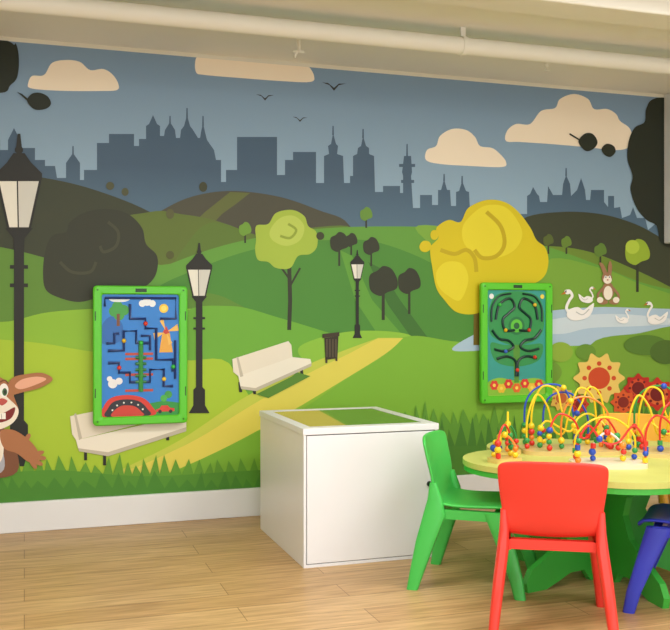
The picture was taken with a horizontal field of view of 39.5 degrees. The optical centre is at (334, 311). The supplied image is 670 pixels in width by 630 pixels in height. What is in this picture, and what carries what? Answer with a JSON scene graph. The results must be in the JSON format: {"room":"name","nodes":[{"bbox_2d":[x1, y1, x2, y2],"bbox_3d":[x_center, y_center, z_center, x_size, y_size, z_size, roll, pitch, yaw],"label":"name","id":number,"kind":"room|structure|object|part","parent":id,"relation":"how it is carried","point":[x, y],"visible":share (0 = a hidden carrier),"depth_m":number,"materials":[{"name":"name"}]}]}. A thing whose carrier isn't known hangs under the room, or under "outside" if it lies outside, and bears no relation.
{"room":"children's playroom","nodes":[
{"label":"children's playroom","id":0,"kind":"room"},
{"bbox_2d":[293,39,304,57],"bbox_3d":[-0.187,-1.370,4.807,0.070,0.130,0.070,0,0,-18],"label":"sprinkler","id":1,"kind":"object","parent":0,"point":[298,50],"depth_m":4.80,"materials":[{"name":"white metal"}]},
{"bbox_2d":[0,36,663,97],"bbox_3d":[-0.040,-0.142,5.506,7.400,2.585,0.150,0,0,-18],"label":"wall","id":2,"kind":"structure","parent":0,"point":[12,39],"depth_m":5.40,"materials":[{"name":"paint"}]},
{"bbox_2d":[93,286,186,425],"bbox_3d":[-1.048,0.233,5.038,0.500,0.745,0.049,0,0,-18],"label":"board","id":3,"kind":"object","parent":2,"relation":"attached to","point":[140,332],"visible":1,"depth_m":5.03,"materials":[{"name":"plastic"}]},
{"bbox_2d":[0,474,498,533],"bbox_3d":[-0.012,1.071,5.420,7.400,0.158,0.030,0,0,-18],"label":"baseboard","id":4,"kind":"structure","parent":2,"relation":"attached to","point":[59,514],"depth_m":5.05,"materials":[{"name":"white paint"}]},
{"bbox_2d":[0,40,669,502],"bbox_3d":[-0.013,-0.192,5.426,7.360,2.443,0.018,0,0,-18],"label":"mural","id":5,"kind":"object","parent":2,"relation":"attached to","point":[332,236],"visible":0.93,"depth_m":5.36,"materials":[{"name":"paint"}]},
{"bbox_2d":[479,282,552,403],"bbox_3d":[1.119,0.189,5.759,0.495,0.738,0.049,0,0,-18],"label":"board","id":6,"kind":"object","parent":2,"relation":"attached to","point":[516,319],"visible":0.98,"depth_m":5.75,"materials":[{"name":"plastic"}]},
{"bbox_2d":[664,93,669,243],"bbox_3d":[2.256,-0.943,6.143,0.160,0.985,0.090,0,0,-18],"label":"trim","id":7,"kind":"structure","parent":2,"relation":"attached to","point":[666,96],"depth_m":6.13,"materials":[{"name":"white paint"}]},
{"bbox_2d":[0,495,669,629],"bbox_3d":[1.012,1.200,2.345,7.700,0.100,6.812,0,0,-18],"label":"floor","id":8,"kind":"structure","parent":0,"point":[222,573],"depth_m":3.90,"materials":[{"name":"brown wood"}]},
{"bbox_2d":[259,407,438,567],"bbox_3d":[0.044,0.837,4.674,0.666,0.627,0.826,0,0,-18],"label":"base cabinet","id":9,"kind":"object","parent":8,"relation":"on","point":[350,485],"visible":0.88,"depth_m":4.31,"materials":[{"name":"white laminate"}]},
{"bbox_3d":[0.169,0.852,4.298,0.658,0.597,0.018,0,0,-18],"label":"frame","id":10,"kind":"part","parent":9,"relation":"part of","materials":[{"name":"white laminate"}]},
{"bbox_3d":[0.171,0.845,4.293,0.627,0.575,0.009,0,0,-18],"label":"door","id":11,"kind":"part","parent":9,"relation":"part of","materials":[{"name":"white laminate"}]},
{"bbox_2d":[407,430,536,600],"bbox_3d":[0.599,0.838,3.998,0.487,0.624,0.450,0,0,20],"label":"chair","id":12,"kind":"object","parent":8,"relation":"on","point":[445,499],"visible":0.73,"depth_m":3.87,"materials":[{"name":"plastic"}]},
{"bbox_2d":[488,461,618,629],"bbox_3d":[0.802,0.838,3.476,0.450,0.624,0.487,0,0,11],"label":"chair","id":13,"kind":"object","parent":8,"relation":"on","point":[544,499],"visible":1,"depth_m":3.30,"materials":[{"name":"plastic"}]},
{"bbox_2d":[463,438,669,608],"bbox_3d":[1.153,0.890,4.075,1.220,0.520,1.227,0,0,-18],"label":"table","id":14,"kind":"object","parent":8,"relation":"on","point":[629,492],"visible":0.42,"depth_m":3.90,"materials":[{"name":"plastic"}]},
{"bbox_2d":[487,424,521,463],"bbox_3d":[0.712,0.550,3.925,0.130,0.160,0.110,0,0,-28],"label":"bead maze","id":15,"kind":"object","parent":14,"relation":"on","point":[496,457],"visible":0.99,"depth_m":3.91,"materials":[{"name":"paint"}]},
{"bbox_2d":[499,411,520,454],"bbox_3d":[0.765,0.535,4.133,0.100,0.190,0.120,0,0,32],"label":"bead maze","id":16,"kind":"object","parent":14,"relation":"on","point":[504,451],"visible":0.49,"depth_m":4.11,"materials":[{"name":"paint"}]},
{"bbox_2d":[518,383,621,455],"bbox_3d":[1.056,0.479,4.208,0.442,0.301,0.264,0,0,0],"label":"bead maze","id":17,"kind":"object","parent":14,"relation":"on","point":[539,449],"visible":0.91,"depth_m":4.20,"materials":[{"name":"paint"}]},
{"bbox_2d":[569,416,648,469],"bbox_3d":[1.117,0.530,3.829,0.303,0.199,0.200,0,0,0],"label":"bead maze","id":18,"kind":"object","parent":14,"relation":"on","point":[612,463],"visible":0.98,"depth_m":3.80,"materials":[{"name":"paint"}]},
{"bbox_2d":[625,383,669,458],"bbox_3d":[1.476,0.476,4.116,0.382,0.309,0.244,0,0,22],"label":"bead maze","id":19,"kind":"object","parent":14,"relation":"on","point":[659,451],"visible":0.8,"depth_m":4.14,"materials":[{"name":"paint"}]},
{"bbox_2d":[597,413,669,503],"bbox_3d":[1.477,0.838,4.670,0.450,0.624,0.487,0,0,26],"label":"chair","id":20,"kind":"object","parent":8,"relation":"on","point":[620,428],"visible":0.14,"depth_m":4.83,"materials":[{"name":"plastic"}]},
{"bbox_2d":[623,503,669,613],"bbox_3d":[1.413,0.838,3.658,0.487,0.624,0.450,0,0,27],"label":"chair","id":21,"kind":"object","parent":8,"relation":"on","point":[656,537],"visible":1,"depth_m":3.56,"materials":[{"name":"plastic"}]},
{"bbox_2d":[0,0,669,94],"bbox_3d":[1.012,-1.500,2.345,7.700,0.130,6.812,0,0,-18],"label":"ceiling","id":22,"kind":"structure","parent":0,"point":[402,15],"depth_m":4.87,"materials":[{"name":"paint"}]},
{"bbox_2d":[0,0,669,74],"bbox_3d":[0.265,-1.364,4.588,7.400,0.142,0.098,0,0,-18],"label":"ceiling pipe","id":23,"kind":"object","parent":22,"relation":"hanging from","point":[102,10],"depth_m":4.46,"materials":[{"name":"white metal"}]},
{"bbox_2d":[408,0,669,29],"bbox_3d":[0.461,-1.393,4.000,7.400,0.085,0.200,0,0,-18],"label":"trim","id":24,"kind":"structure","parent":22,"relation":"attached to","point":[655,14],"depth_m":4.18,"materials":[{"name":"paint"}]},
{"bbox_2d":[543,63,548,71],"bbox_3d":[1.161,-1.378,5.129,0.056,0.115,0.056,0,0,-18],"label":"sprinkler","id":25,"kind":"object","parent":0,"point":[546,65],"depth_m":5.12,"materials":[{"name":"white metal"}]}
]}

